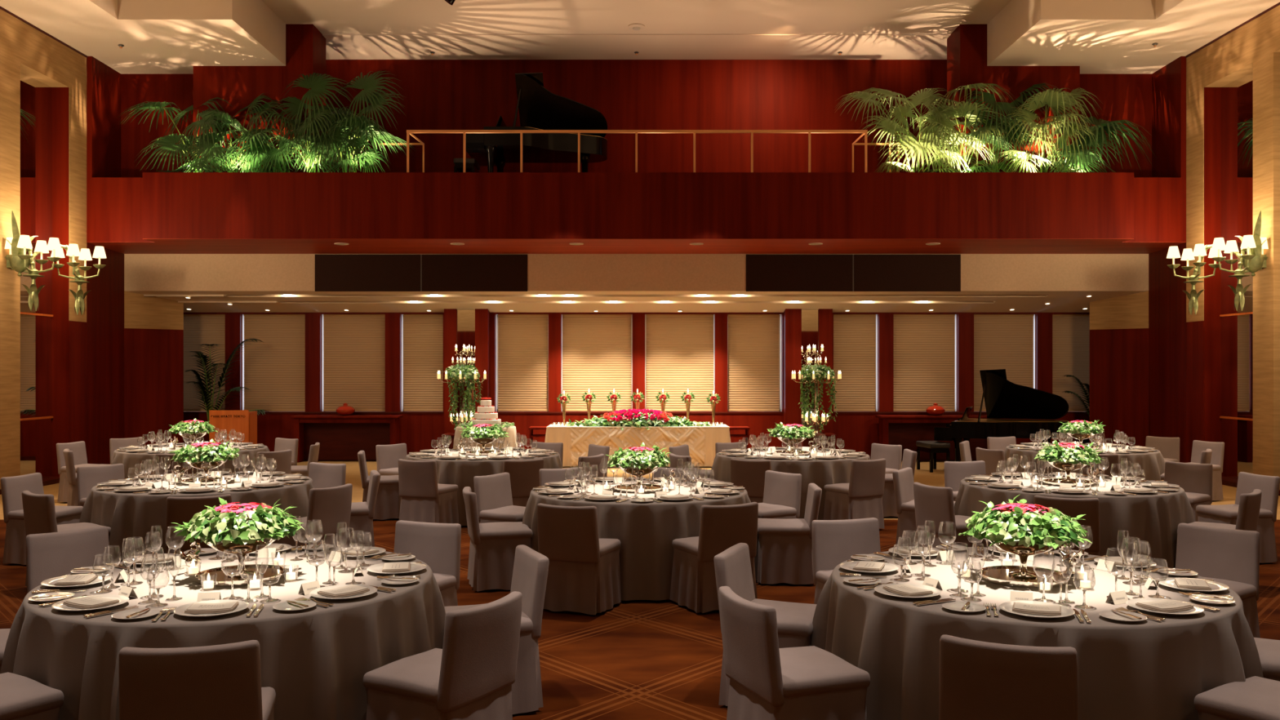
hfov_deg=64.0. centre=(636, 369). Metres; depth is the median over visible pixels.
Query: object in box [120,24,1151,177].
wall
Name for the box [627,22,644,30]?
smoke detector
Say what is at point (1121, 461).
champagne flute
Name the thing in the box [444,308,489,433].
pillar
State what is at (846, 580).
bread plate
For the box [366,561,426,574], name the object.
dinner plate
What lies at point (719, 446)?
banquet chair
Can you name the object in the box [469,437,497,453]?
bowl
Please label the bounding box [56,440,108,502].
banquet chair
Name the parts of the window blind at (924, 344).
head rail, rail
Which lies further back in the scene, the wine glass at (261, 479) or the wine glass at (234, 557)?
the wine glass at (261, 479)
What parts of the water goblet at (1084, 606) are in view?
stem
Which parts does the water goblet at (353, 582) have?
stem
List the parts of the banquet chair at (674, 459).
backrest, seat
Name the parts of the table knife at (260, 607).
handle, blade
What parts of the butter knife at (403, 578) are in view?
handle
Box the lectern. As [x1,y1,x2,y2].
[208,409,257,444]
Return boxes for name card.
[114,568,127,582]
[118,585,137,598]
[144,482,155,488]
[162,473,173,479]
[170,554,189,566]
[188,483,200,488]
[196,591,221,601]
[210,471,221,476]
[240,480,252,486]
[252,471,262,477]
[257,547,276,558]
[297,580,319,595]
[328,551,345,562]
[354,563,364,576]
[452,453,459,456]
[471,446,479,450]
[487,453,495,456]
[506,446,513,450]
[519,451,525,456]
[573,485,579,493]
[577,480,586,486]
[601,490,613,495]
[613,477,624,483]
[653,490,666,497]
[661,477,667,483]
[693,486,703,493]
[696,480,704,487]
[768,446,776,450]
[772,453,780,456]
[801,446,809,450]
[808,453,817,457]
[902,560,911,573]
[922,577,942,590]
[936,550,955,560]
[1010,591,1032,601]
[1012,480,1023,485]
[1015,554,1033,560]
[1019,471,1030,477]
[1059,484,1071,488]
[1064,472,1075,478]
[1096,559,1117,571]
[1105,443,1113,447]
[1105,590,1128,604]
[1110,484,1121,491]
[1111,475,1123,482]
[1115,447,1122,451]
[1144,575,1159,590]
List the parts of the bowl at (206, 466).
stem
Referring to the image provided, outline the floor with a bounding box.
[0,460,1279,719]
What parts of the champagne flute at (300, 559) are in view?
stem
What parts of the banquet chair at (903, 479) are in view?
backrest, seat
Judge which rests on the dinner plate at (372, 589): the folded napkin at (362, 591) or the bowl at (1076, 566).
the folded napkin at (362, 591)
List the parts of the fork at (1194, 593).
handle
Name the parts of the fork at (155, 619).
handle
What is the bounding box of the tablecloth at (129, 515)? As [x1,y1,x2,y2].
[79,472,313,563]
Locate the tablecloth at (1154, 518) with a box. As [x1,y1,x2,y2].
[954,473,1195,568]
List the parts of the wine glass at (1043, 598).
stem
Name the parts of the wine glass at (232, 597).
stem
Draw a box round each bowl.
[92,553,114,576]
[102,545,121,567]
[121,537,135,566]
[123,537,144,562]
[125,539,144,558]
[140,556,159,580]
[142,546,165,574]
[144,531,161,551]
[146,564,168,589]
[150,525,162,551]
[164,525,185,549]
[167,546,181,576]
[177,431,206,443]
[185,458,227,481]
[207,533,275,577]
[221,548,243,576]
[239,555,257,579]
[255,544,268,571]
[259,560,279,584]
[297,524,314,542]
[305,519,323,542]
[306,539,327,565]
[325,544,342,566]
[336,527,355,551]
[343,546,363,568]
[349,530,364,551]
[355,532,372,551]
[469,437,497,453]
[618,462,658,488]
[777,436,806,453]
[892,544,911,565]
[897,536,912,557]
[901,530,919,550]
[912,530,932,555]
[915,524,930,544]
[924,520,935,546]
[937,521,956,544]
[948,542,969,568]
[951,551,968,574]
[961,560,982,583]
[971,544,984,572]
[985,531,1053,577]
[1032,550,1055,577]
[1047,460,1087,482]
[1051,559,1070,583]
[1059,547,1073,578]
[1066,432,1094,444]
[1073,566,1095,591]
[1075,524,1093,549]
[1104,547,1127,575]
[1116,529,1129,555]
[1120,536,1142,562]
[1124,542,1137,568]
[1131,542,1151,563]
[1131,554,1150,577]
[1133,540,1150,561]
[1146,558,1168,581]
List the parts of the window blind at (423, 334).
head rail, rail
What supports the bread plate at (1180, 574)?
on the tablecloth at (1148, 668)
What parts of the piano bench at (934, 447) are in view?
leg, leg, leg, leg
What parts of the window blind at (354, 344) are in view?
head rail, rail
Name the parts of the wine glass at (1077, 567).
stem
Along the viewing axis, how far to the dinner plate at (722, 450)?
12.40 m
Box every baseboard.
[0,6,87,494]
[183,412,1087,458]
[1185,2,1279,495]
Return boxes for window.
[241,314,244,409]
[321,314,324,411]
[400,314,403,411]
[495,314,548,411]
[561,314,632,411]
[644,314,714,408]
[727,314,782,411]
[875,314,877,411]
[954,314,956,411]
[1033,314,1035,388]
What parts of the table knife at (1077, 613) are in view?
blade, handle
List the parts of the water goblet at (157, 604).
stem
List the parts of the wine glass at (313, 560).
stem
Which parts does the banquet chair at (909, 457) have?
seat, backrest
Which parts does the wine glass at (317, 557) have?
stem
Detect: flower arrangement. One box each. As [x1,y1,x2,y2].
[168,417,217,434]
[170,497,305,546]
[171,439,239,462]
[459,421,509,439]
[606,442,671,469]
[767,422,814,439]
[958,494,1091,549]
[1034,440,1104,465]
[1057,419,1104,434]
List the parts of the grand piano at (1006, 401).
leg, lid, leg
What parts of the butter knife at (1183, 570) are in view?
blade, handle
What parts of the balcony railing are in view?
post, post, post, post, post, post, return rail, rail, rail, post, post, post, post, post, post, post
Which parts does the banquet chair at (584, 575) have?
backrest, seat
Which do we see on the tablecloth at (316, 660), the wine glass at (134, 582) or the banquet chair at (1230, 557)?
the wine glass at (134, 582)
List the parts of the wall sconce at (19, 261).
lamp shade, arm, wall plate, lamp shade, arm, lamp shade, arm, arm, lamp shade, lamp shade, arm, lamp shade, arm, lamp shade, arm, arm, lamp shade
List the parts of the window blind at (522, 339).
head rail, rail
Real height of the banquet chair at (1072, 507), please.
0.765 m
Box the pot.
[1082,440,1089,443]
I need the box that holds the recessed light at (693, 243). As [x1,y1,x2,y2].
[689,242,703,244]
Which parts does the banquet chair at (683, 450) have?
backrest, seat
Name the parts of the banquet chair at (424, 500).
backrest, seat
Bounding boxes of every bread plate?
[28,591,74,602]
[70,566,110,573]
[96,486,119,490]
[111,608,159,620]
[146,451,161,453]
[148,490,171,493]
[183,548,217,555]
[230,487,252,491]
[235,471,254,474]
[272,600,316,611]
[283,473,302,475]
[284,480,305,483]
[302,543,333,551]
[380,576,418,585]
[381,554,415,561]
[420,456,435,458]
[467,457,482,460]
[532,488,553,490]
[557,495,579,499]
[563,480,581,482]
[626,476,645,479]
[630,498,653,502]
[690,479,710,482]
[702,494,724,498]
[724,486,745,489]
[743,456,759,458]
[797,457,812,460]
[843,576,881,585]
[850,554,884,560]
[935,544,968,551]
[942,601,986,613]
[968,481,989,484]
[970,475,990,476]
[1022,488,1044,492]
[1053,549,1088,555]
[1096,474,1109,477]
[1098,610,1146,622]
[1103,491,1127,495]
[1115,451,1131,453]
[1145,480,1167,483]
[1155,488,1178,491]
[1157,568,1198,577]
[1188,594,1235,604]
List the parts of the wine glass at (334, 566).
stem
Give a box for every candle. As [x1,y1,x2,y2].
[170,474,179,482]
[185,560,201,573]
[200,573,217,588]
[218,476,227,484]
[232,474,241,481]
[246,573,259,587]
[271,552,285,564]
[282,565,298,579]
[602,481,610,488]
[636,484,645,493]
[661,484,670,492]
[666,481,673,488]
[957,563,973,577]
[1000,552,1014,565]
[1036,575,1053,590]
[1074,565,1087,579]
[1075,478,1082,486]
[1076,573,1093,587]
[1098,478,1105,486]
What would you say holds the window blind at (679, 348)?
attached to the window at (645, 314)
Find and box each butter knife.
[31,593,75,599]
[73,568,107,570]
[125,608,150,617]
[286,600,308,607]
[382,553,411,557]
[382,577,417,579]
[848,578,879,582]
[852,555,884,558]
[940,543,958,549]
[960,601,969,610]
[1111,609,1142,619]
[1159,568,1191,571]
[1190,594,1233,600]
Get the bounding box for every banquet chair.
[0,472,83,564]
[0,628,10,672]
[0,671,63,719]
[22,490,111,586]
[26,525,110,593]
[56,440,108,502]
[62,448,77,506]
[76,463,124,506]
[109,436,143,464]
[119,640,275,719]
[155,453,199,475]
[165,493,231,553]
[255,449,291,474]
[271,483,352,547]
[274,437,298,465]
[290,442,319,476]
[308,462,346,488]
[346,470,380,546]
[357,450,399,519]
[363,591,522,719]
[375,443,407,475]
[394,520,461,606]
[398,458,458,523]
[444,544,549,714]
[462,486,533,591]
[473,472,525,523]
[502,458,543,506]
[531,441,563,465]
[537,502,621,614]
[539,466,583,485]
[577,453,604,479]
[587,444,609,476]
[652,466,697,479]
[668,444,711,478]
[669,453,722,481]
[669,502,758,613]
[713,542,817,706]
[715,441,746,453]
[718,586,870,719]
[730,458,771,502]
[756,483,822,584]
[757,470,801,519]
[811,517,880,604]
[823,458,885,528]
[870,443,902,473]
[882,448,916,516]
[892,466,955,546]
[913,482,991,547]
[938,634,1078,719]
[944,460,986,501]
[959,440,971,461]
[975,447,1020,475]
[986,436,1016,451]
[1033,495,1100,555]
[1074,453,1119,476]
[1145,435,1179,462]
[1160,448,1212,480]
[1164,461,1213,521]
[1175,523,1260,638]
[1177,488,1262,531]
[1189,440,1224,500]
[1194,675,1279,719]
[1195,471,1279,563]
[1253,637,1279,680]
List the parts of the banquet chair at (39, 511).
backrest, seat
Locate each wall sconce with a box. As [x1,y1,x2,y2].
[3,210,106,315]
[1166,210,1269,315]
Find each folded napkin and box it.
[53,575,97,586]
[62,600,119,608]
[105,480,126,484]
[119,488,147,490]
[129,557,172,563]
[184,601,239,613]
[185,488,209,491]
[252,483,279,486]
[256,544,284,551]
[283,475,301,479]
[317,588,369,597]
[336,550,379,555]
[382,562,410,572]
[545,489,567,493]
[549,482,573,485]
[589,496,617,499]
[659,496,688,499]
[705,482,728,485]
[711,489,732,493]
[852,561,884,571]
[882,586,933,596]
[894,549,937,555]
[972,476,990,479]
[991,484,1019,487]
[994,472,1019,475]
[995,546,1007,552]
[1012,602,1061,615]
[1057,488,1083,492]
[1100,558,1149,566]
[1123,488,1152,492]
[1135,603,1194,612]
[1151,482,1168,486]
[1173,577,1212,590]
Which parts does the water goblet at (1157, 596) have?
stem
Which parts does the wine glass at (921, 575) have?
stem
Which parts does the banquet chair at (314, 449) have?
seat, backrest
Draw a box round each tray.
[181,477,231,484]
[195,564,286,586]
[467,450,501,455]
[613,484,663,492]
[774,450,809,455]
[977,565,1070,587]
[1043,478,1093,486]
[1087,445,1098,449]
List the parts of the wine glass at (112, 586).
stem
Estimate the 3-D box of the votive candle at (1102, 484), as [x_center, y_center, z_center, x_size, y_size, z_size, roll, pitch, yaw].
[3.979,0.964,8.767,0.072,0.070,0.072,0,0,0]
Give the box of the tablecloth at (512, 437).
[453,425,517,448]
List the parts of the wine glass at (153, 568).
stem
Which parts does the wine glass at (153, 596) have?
stem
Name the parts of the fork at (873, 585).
handle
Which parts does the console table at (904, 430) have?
leg, panel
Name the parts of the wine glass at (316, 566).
stem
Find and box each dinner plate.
[40,573,111,587]
[51,594,129,611]
[97,480,133,486]
[114,486,152,492]
[119,446,143,449]
[122,553,178,565]
[125,448,151,452]
[133,475,161,479]
[173,599,248,617]
[178,487,217,493]
[197,471,229,475]
[240,444,264,447]
[247,482,283,488]
[250,543,292,554]
[262,471,284,475]
[275,475,309,480]
[309,584,377,599]
[330,546,386,557]
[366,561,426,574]
[409,453,434,456]
[437,455,462,459]
[486,455,511,459]
[524,453,549,456]
[530,449,553,452]
[538,488,573,494]
[544,481,577,487]
[584,494,622,501]
[594,476,617,481]
[653,476,685,481]
[655,494,693,501]
[703,481,733,487]
[703,488,739,494]
[721,449,744,452]
[725,453,751,456]
[764,455,789,459]
[813,455,838,459]
[839,560,898,573]
[840,453,865,456]
[874,582,941,599]
[888,546,942,557]
[964,476,998,481]
[987,483,1023,488]
[987,545,1015,555]
[991,472,1021,476]
[999,600,1075,618]
[1008,444,1032,448]
[1021,442,1041,445]
[1049,471,1081,476]
[1051,488,1089,493]
[1093,556,1156,568]
[1110,476,1145,480]
[1118,488,1157,493]
[1122,449,1148,453]
[1125,597,1204,615]
[1129,446,1154,449]
[1142,482,1178,488]
[1158,577,1229,592]
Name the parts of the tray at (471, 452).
mirror plate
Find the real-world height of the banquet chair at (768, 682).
0.765 m
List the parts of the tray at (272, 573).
mirror plate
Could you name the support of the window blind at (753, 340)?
attached to the window at (780, 315)
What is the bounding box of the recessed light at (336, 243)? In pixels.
[333,242,348,244]
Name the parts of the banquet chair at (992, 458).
backrest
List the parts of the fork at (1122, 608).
handle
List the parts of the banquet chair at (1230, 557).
backrest, seat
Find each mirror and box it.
[20,71,53,478]
[457,309,475,426]
[801,309,818,429]
[1219,71,1253,479]
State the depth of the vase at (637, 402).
18.89 m
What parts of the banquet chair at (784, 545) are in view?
seat, backrest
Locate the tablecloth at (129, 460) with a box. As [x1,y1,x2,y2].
[111,443,269,478]
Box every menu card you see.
[56,573,96,582]
[66,595,118,605]
[106,480,125,484]
[122,486,147,488]
[131,553,174,561]
[139,474,163,476]
[186,487,209,489]
[186,601,237,610]
[253,482,278,484]
[262,471,280,473]
[263,544,282,548]
[284,475,299,478]
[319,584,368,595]
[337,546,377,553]
[382,562,408,569]
[546,488,566,492]
[551,481,571,484]
[590,494,616,497]
[597,476,615,479]
[660,494,686,497]
[705,481,727,484]
[711,488,731,492]
[854,560,884,568]
[885,583,931,593]
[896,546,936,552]
[973,475,990,479]
[994,483,1017,485]
[995,472,1017,474]
[1013,601,1059,612]
[1058,488,1082,491]
[1102,556,1144,564]
[1124,488,1151,490]
[1137,598,1191,608]
[1151,482,1168,485]
[1174,577,1209,587]
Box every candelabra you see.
[436,344,486,434]
[791,344,841,434]
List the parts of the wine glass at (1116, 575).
stem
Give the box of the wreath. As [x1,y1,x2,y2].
[457,421,514,427]
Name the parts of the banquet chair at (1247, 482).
seat, backrest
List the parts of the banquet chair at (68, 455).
backrest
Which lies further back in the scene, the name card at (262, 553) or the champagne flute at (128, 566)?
the name card at (262, 553)
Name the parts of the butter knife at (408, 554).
handle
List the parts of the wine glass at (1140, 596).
stem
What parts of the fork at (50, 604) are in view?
handle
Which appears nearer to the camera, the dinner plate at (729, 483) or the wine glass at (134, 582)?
the wine glass at (134, 582)
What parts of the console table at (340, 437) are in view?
leg, panel, leg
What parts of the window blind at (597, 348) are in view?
rail, head rail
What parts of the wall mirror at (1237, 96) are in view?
glazing rail, glazing rail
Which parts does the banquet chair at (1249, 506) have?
seat, backrest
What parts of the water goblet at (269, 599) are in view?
stem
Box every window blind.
[183,314,225,411]
[244,314,305,411]
[323,314,385,411]
[403,314,443,411]
[497,314,548,411]
[562,314,631,411]
[645,314,713,411]
[727,314,779,411]
[833,314,875,411]
[893,314,955,411]
[973,314,1033,411]
[1052,314,1089,411]
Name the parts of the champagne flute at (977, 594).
stem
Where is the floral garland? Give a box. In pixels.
[565,408,710,430]
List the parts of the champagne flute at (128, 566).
stem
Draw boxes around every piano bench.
[453,158,479,172]
[915,440,950,472]
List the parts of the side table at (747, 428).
panel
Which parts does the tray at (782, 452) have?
mirror plate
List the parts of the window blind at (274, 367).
head rail, rail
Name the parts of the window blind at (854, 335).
head rail, rail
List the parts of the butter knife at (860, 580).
handle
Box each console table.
[290,414,402,462]
[875,414,994,460]
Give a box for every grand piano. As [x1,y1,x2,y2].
[466,72,607,172]
[933,368,1068,461]
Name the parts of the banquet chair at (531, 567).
seat, backrest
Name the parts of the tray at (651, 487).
mirror plate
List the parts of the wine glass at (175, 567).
stem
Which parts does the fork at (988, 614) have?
handle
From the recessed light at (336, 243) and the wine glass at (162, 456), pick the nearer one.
the wine glass at (162, 456)
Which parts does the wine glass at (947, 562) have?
stem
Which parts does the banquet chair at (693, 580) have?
seat, backrest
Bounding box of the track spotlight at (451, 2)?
[444,0,455,5]
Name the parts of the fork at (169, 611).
handle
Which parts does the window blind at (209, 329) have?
head rail, rail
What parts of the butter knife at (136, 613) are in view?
handle, blade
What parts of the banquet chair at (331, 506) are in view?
seat, backrest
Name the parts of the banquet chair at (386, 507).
backrest, seat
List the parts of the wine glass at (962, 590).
stem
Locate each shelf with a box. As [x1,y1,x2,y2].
[530,434,545,437]
[729,434,748,437]
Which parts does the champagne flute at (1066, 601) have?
stem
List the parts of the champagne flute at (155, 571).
stem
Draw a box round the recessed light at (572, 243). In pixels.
[569,242,583,244]
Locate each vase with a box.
[336,402,355,415]
[556,391,570,425]
[581,388,595,419]
[606,389,621,411]
[630,390,644,409]
[655,389,670,414]
[680,389,695,420]
[706,391,720,425]
[925,402,945,415]
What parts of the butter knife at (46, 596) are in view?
handle, blade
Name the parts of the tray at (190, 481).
mirror plate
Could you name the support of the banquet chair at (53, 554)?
on the floor
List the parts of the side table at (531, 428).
panel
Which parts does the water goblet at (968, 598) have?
stem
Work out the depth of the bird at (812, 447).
12.31 m
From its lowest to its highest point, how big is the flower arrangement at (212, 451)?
0.192 m
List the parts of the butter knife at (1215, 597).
blade, handle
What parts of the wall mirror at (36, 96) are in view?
glazing rail, glazing rail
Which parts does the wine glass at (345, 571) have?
stem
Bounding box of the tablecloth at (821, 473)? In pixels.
[709,448,871,519]
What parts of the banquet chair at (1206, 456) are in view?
seat, backrest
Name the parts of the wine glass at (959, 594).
stem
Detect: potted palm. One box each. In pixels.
[184,338,270,441]
[1062,374,1089,443]
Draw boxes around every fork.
[38,595,88,606]
[41,595,89,606]
[151,607,168,621]
[160,606,176,620]
[294,598,328,607]
[297,545,303,551]
[298,596,333,605]
[364,552,395,558]
[370,553,400,559]
[377,573,420,577]
[377,575,420,578]
[856,582,893,588]
[983,603,991,616]
[990,602,999,616]
[1115,608,1162,621]
[1118,607,1165,620]
[1142,566,1167,571]
[1146,568,1158,572]
[1178,591,1230,596]
[1181,592,1234,598]
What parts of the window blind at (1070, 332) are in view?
head rail, rail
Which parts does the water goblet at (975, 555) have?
stem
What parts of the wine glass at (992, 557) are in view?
stem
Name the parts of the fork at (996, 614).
handle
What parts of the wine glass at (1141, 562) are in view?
stem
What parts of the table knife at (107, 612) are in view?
handle, blade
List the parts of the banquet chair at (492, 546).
backrest, seat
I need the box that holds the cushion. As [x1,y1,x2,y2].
[915,440,950,448]
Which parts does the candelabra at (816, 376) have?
stem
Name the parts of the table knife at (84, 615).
handle, blade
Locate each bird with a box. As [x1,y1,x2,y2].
[169,435,178,448]
[173,463,187,481]
[177,541,201,574]
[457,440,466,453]
[662,469,675,488]
[808,440,817,453]
[1057,542,1084,574]
[1086,464,1099,482]
[1092,435,1102,448]
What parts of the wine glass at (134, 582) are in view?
stem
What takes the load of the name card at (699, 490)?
on the tablecloth at (646, 532)
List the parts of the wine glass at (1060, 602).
stem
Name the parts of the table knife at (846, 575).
handle, blade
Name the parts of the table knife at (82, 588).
handle, blade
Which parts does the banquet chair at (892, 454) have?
seat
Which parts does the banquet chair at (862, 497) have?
seat, backrest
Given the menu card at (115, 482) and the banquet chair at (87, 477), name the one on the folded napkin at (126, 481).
the menu card at (115, 482)
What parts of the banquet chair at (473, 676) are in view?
seat, backrest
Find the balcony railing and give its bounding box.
[379,129,900,172]
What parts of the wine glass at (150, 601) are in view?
stem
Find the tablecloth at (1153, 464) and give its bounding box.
[1004,443,1164,480]
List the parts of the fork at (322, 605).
handle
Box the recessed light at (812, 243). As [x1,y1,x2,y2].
[808,242,822,244]
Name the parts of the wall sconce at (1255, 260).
lamp shade, arm, lamp shade, arm, lamp shade, arm, arm, lamp shade, lamp shade, arm, lamp shade, arm, arm, lamp shade, wall plate, arm, lamp shade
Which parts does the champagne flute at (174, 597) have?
stem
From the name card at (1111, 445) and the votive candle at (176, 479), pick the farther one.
the name card at (1111, 445)
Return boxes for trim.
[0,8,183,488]
[52,87,69,476]
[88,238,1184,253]
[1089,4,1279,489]
[1204,87,1221,442]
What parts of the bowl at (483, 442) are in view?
stem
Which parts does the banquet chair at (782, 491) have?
seat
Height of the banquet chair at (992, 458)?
0.765 m
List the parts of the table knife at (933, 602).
handle, blade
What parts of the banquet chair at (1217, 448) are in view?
seat, backrest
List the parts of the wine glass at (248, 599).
stem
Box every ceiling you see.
[0,0,1279,74]
[124,290,1147,315]
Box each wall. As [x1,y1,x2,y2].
[69,56,183,464]
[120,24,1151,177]
[124,253,1148,290]
[183,312,1089,456]
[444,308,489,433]
[783,308,832,448]
[1089,56,1204,462]
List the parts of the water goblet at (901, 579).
stem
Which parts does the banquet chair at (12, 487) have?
backrest, seat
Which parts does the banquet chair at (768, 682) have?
backrest, seat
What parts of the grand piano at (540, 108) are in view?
leg, leg, lid, leg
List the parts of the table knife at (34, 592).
handle, blade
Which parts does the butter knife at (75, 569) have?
handle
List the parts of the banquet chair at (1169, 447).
seat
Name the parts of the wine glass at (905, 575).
stem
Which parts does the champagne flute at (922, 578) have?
stem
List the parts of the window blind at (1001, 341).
head rail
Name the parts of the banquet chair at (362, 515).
seat, backrest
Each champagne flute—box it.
[121,537,136,589]
[148,525,164,573]
[152,456,159,482]
[165,546,182,600]
[170,461,179,488]
[188,466,196,478]
[217,461,225,488]
[221,553,234,562]
[231,460,238,477]
[253,544,268,598]
[289,515,302,560]
[322,533,337,584]
[335,522,347,568]
[578,462,585,489]
[590,465,598,494]
[600,457,608,484]
[631,467,639,497]
[676,459,684,485]
[916,530,929,580]
[924,520,936,567]
[970,544,986,596]
[980,537,994,561]
[1008,457,1014,484]
[1012,453,1019,479]
[1038,460,1045,488]
[1056,546,1064,566]
[1057,547,1075,604]
[1086,463,1094,490]
[1116,529,1130,579]
[1120,461,1128,488]
[1124,542,1139,595]
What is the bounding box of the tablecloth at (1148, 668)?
[810,546,1263,719]
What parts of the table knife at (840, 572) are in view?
handle, blade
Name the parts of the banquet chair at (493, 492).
seat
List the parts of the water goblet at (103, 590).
stem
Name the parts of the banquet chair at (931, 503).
backrest, seat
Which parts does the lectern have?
panel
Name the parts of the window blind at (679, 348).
head rail, rail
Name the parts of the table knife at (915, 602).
handle, blade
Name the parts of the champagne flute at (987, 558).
stem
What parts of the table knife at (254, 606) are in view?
handle, blade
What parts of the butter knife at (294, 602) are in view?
handle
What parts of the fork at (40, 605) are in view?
handle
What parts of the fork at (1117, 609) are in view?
handle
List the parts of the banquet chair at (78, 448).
backrest, seat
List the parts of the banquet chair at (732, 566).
backrest, seat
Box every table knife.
[31,590,86,593]
[35,588,89,591]
[83,605,137,617]
[85,606,138,617]
[105,563,130,568]
[109,562,133,568]
[245,603,256,617]
[253,603,263,617]
[369,585,395,591]
[376,587,391,592]
[840,572,887,577]
[840,573,886,577]
[873,552,903,559]
[876,551,903,559]
[912,597,952,604]
[915,599,955,605]
[976,546,980,553]
[1072,608,1084,622]
[1080,555,1108,559]
[1080,609,1091,622]
[1195,604,1220,611]
[1201,606,1217,611]
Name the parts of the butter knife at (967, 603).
handle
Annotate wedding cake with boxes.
[471,397,502,426]
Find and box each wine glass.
[102,545,121,589]
[123,537,144,585]
[133,463,143,486]
[140,460,151,485]
[140,556,159,603]
[142,546,165,598]
[144,531,161,571]
[148,460,158,480]
[155,462,168,488]
[156,467,167,489]
[160,456,170,480]
[164,525,185,570]
[200,462,212,487]
[208,466,218,488]
[221,548,243,599]
[229,554,237,559]
[239,555,257,602]
[240,456,249,477]
[244,553,255,561]
[256,456,266,480]
[305,519,323,562]
[306,539,327,587]
[308,522,323,559]
[325,544,342,586]
[336,527,355,573]
[349,530,364,569]
[570,465,579,488]
[577,471,586,494]
[579,462,590,488]
[581,466,592,493]
[608,466,617,484]
[615,471,626,497]
[622,474,631,497]
[682,461,693,487]
[685,463,694,485]
[687,465,698,492]
[897,536,912,577]
[912,530,932,577]
[915,524,930,563]
[937,521,956,564]
[948,542,969,592]
[951,551,968,596]
[988,544,999,559]
[1019,455,1030,479]
[1025,462,1036,487]
[1026,465,1036,488]
[1032,550,1055,602]
[1051,559,1070,606]
[1071,464,1082,488]
[1073,527,1088,565]
[1075,524,1093,569]
[1079,467,1088,489]
[1097,457,1109,481]
[1104,547,1127,597]
[1110,465,1122,484]
[1120,460,1132,485]
[1120,536,1142,585]
[1124,466,1134,488]
[1129,462,1139,484]
[1131,554,1150,599]
[1133,540,1150,582]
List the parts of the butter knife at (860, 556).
handle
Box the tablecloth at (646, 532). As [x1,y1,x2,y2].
[522,478,758,600]
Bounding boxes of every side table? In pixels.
[528,426,546,448]
[728,426,750,448]
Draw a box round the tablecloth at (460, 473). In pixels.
[398,448,562,525]
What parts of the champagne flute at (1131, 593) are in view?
stem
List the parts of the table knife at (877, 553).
handle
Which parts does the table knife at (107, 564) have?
handle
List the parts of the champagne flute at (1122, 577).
stem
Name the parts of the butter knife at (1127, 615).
blade, handle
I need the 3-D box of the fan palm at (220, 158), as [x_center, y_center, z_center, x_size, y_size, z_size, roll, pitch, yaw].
[-6.618,-3.865,16.828,2.171,1.590,1.292,0,0,0]
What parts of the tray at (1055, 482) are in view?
mirror plate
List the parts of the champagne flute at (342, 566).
stem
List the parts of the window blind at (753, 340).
head rail, rail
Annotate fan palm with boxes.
[118,97,244,172]
[161,93,291,172]
[227,109,338,172]
[264,72,361,172]
[290,71,414,172]
[835,87,970,172]
[909,83,1017,172]
[960,83,1059,172]
[991,87,1102,172]
[1036,115,1155,172]
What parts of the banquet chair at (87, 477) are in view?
seat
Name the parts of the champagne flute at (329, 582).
stem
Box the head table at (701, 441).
[544,424,730,466]
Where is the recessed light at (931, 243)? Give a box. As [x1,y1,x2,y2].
[925,242,940,244]
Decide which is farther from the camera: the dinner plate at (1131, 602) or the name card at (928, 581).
the name card at (928, 581)
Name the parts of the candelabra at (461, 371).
stem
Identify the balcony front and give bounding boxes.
[86,172,1186,242]
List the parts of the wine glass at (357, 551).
stem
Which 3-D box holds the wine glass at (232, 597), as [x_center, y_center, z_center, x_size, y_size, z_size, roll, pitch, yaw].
[-1.766,0.893,4.478,0.092,0.213,0.092,0,0,-12]
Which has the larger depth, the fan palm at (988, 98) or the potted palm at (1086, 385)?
the potted palm at (1086, 385)
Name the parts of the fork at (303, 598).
handle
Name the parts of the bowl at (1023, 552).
stem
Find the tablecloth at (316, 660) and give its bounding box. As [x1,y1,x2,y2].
[0,546,445,719]
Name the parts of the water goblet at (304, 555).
stem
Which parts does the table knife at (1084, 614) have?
blade, handle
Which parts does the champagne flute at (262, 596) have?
stem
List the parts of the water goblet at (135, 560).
stem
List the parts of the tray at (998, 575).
mirror plate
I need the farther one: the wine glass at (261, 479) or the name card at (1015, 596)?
the wine glass at (261, 479)
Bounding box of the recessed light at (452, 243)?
[450,242,464,244]
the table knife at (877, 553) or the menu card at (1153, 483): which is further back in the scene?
the menu card at (1153, 483)
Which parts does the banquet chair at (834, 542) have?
seat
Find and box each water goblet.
[92,553,114,593]
[125,539,144,573]
[127,467,138,486]
[138,462,149,482]
[146,564,168,607]
[163,471,174,490]
[209,550,225,559]
[221,471,231,488]
[234,460,244,475]
[259,560,279,602]
[266,460,276,478]
[297,524,314,557]
[343,546,363,584]
[355,532,372,566]
[564,469,574,489]
[579,475,591,496]
[588,467,598,484]
[631,476,641,498]
[685,475,696,496]
[704,469,714,489]
[892,544,911,582]
[901,530,919,564]
[961,560,982,601]
[966,528,982,557]
[1031,470,1043,489]
[1036,458,1046,477]
[1073,566,1095,608]
[1091,471,1102,492]
[1131,542,1151,578]
[1146,558,1168,598]
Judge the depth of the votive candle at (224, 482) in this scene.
8.90 m
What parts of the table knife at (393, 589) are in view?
handle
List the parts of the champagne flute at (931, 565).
stem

